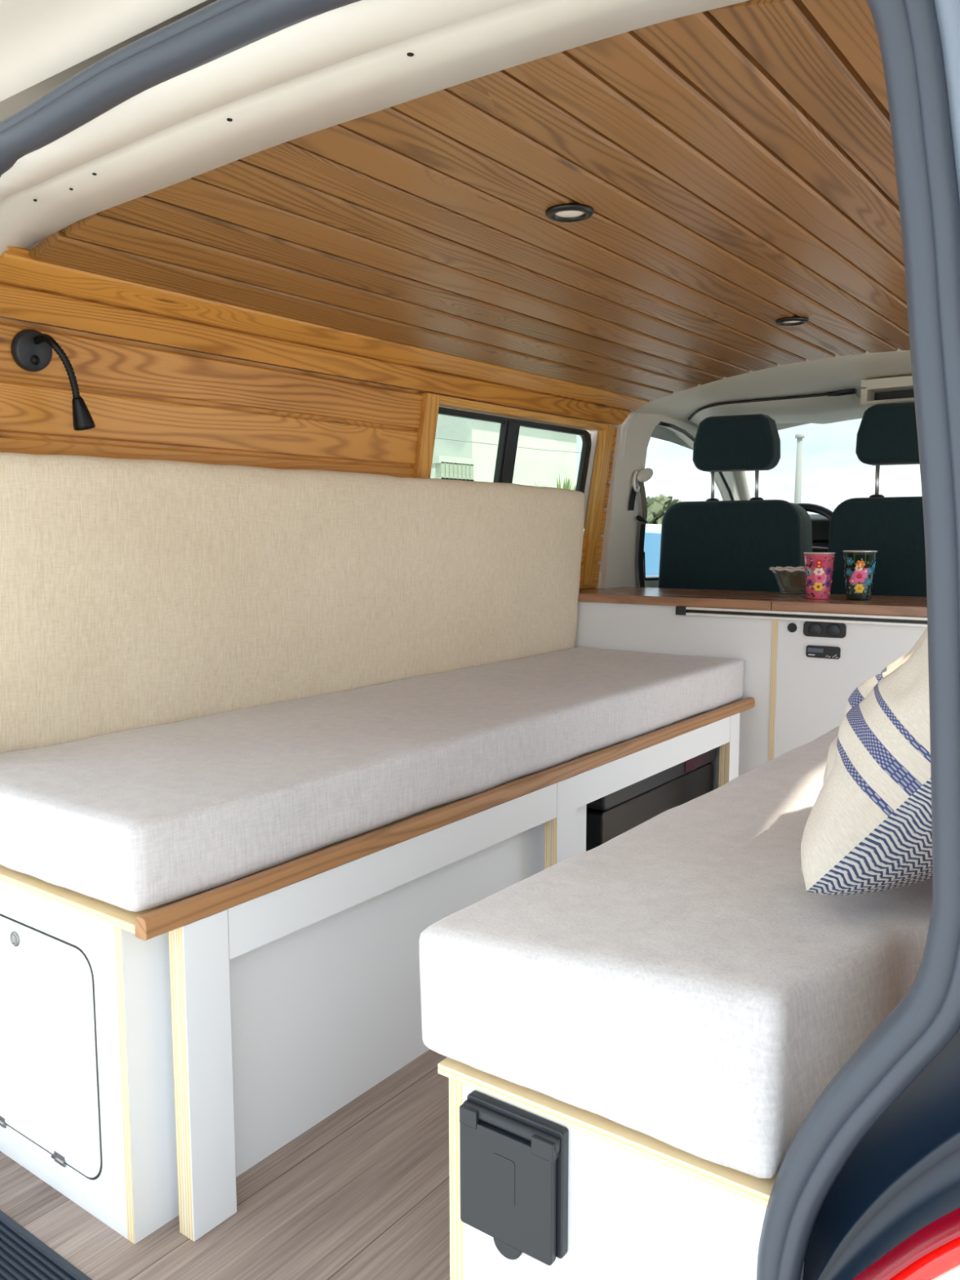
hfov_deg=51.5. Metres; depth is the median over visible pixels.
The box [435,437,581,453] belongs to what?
overhead wire
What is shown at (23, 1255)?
sill trim
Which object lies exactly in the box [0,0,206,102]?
door
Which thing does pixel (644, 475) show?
belt
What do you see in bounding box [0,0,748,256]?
trim
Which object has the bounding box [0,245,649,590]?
wall
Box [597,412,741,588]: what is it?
trim
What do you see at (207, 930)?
frame
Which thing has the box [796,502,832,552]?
steering wheel
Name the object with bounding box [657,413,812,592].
seat
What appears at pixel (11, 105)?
trim
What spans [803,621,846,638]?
socket
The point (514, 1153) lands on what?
socket
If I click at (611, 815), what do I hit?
box
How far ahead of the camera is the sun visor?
3.41 m
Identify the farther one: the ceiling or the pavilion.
the pavilion
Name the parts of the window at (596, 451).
frame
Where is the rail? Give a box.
[675,606,927,626]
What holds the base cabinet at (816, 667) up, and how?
on the floor
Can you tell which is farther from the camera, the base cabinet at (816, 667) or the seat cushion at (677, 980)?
the base cabinet at (816, 667)
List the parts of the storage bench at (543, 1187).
panel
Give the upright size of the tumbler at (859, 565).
0.132 m
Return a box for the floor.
[0,1048,449,1279]
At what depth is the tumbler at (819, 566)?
2.69 m
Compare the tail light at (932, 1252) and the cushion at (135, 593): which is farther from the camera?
the cushion at (135, 593)
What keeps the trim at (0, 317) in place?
attached to the wall
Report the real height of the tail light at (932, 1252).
0.284 m
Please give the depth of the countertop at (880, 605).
2.56 m
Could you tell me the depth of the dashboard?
3.74 m
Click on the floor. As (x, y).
(363, 1193)
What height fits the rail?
0.023 m
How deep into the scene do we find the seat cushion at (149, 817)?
1.55 m
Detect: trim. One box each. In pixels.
[0,0,217,249]
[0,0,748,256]
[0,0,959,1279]
[0,316,605,535]
[0,1209,92,1279]
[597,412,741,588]
[605,348,911,430]
[688,392,831,420]
[825,388,857,396]
[933,0,959,203]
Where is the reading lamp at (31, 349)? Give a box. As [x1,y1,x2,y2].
[10,328,95,430]
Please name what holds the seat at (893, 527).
on the floor
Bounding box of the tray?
[874,389,914,400]
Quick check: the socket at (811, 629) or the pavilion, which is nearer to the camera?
the socket at (811, 629)
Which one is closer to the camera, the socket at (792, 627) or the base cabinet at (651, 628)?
the socket at (792, 627)
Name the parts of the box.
lid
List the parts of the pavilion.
post, post, post, post, post, post, post, post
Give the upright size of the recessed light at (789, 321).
0.008 m
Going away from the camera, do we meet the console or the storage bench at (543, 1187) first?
the storage bench at (543, 1187)
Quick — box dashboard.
[808,514,830,547]
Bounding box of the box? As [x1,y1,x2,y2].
[586,747,716,851]
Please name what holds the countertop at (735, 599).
on the base cabinet at (651, 628)
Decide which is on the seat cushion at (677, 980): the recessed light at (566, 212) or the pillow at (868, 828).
the pillow at (868, 828)
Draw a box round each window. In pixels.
[411,392,614,585]
[643,421,734,580]
[733,418,921,514]
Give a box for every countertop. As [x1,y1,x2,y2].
[577,586,806,610]
[771,593,927,617]
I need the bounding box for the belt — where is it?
[628,467,653,587]
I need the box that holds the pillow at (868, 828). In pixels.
[800,626,932,895]
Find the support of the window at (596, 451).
in the wall
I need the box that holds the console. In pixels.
[860,375,914,408]
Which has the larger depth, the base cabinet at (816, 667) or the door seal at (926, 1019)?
the base cabinet at (816, 667)
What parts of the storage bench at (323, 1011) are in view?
door, panel, panel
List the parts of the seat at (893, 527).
backrest, headrest post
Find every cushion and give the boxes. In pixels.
[0,452,584,753]
[0,646,744,911]
[418,725,933,1177]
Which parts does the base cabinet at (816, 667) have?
panel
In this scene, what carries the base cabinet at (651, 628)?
on the floor
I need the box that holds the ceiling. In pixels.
[27,0,910,400]
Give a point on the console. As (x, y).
(897, 389)
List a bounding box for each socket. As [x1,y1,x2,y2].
[459,1090,568,1265]
[787,622,796,632]
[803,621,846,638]
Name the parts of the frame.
leg, rail, leg, rail, leg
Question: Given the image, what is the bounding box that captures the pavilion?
[431,455,475,481]
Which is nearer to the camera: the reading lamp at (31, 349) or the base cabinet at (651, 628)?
the reading lamp at (31, 349)
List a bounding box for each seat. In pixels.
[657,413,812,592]
[827,401,926,596]
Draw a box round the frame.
[134,697,755,1241]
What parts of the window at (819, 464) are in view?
pillar trim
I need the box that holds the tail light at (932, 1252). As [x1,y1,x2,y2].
[852,1207,959,1279]
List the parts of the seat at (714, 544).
headrest post, backrest, headrest post, backrest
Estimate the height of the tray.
0.034 m
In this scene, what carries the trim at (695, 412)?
attached to the wall
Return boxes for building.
[430,413,576,489]
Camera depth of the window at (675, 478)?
3.57 m
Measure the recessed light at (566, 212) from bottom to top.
0.008 m
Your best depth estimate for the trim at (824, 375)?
3.10 m
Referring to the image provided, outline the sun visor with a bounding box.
[689,394,867,425]
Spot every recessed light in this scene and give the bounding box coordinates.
[545,203,593,222]
[775,316,808,325]
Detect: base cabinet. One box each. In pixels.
[574,601,772,790]
[768,619,926,761]
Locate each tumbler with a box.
[803,551,835,599]
[843,550,877,600]
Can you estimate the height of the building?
6.120 m
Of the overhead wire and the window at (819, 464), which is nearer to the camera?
the window at (819, 464)
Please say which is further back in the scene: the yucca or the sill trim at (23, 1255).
the yucca
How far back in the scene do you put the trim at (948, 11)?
0.57 m
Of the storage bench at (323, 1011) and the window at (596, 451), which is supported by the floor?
the storage bench at (323, 1011)
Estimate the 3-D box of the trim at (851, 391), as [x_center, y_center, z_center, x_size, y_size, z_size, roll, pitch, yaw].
[1.186,-0.818,3.284,0.104,0.027,0.026,4,8,36]
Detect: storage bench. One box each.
[0,700,738,1244]
[437,1057,804,1279]

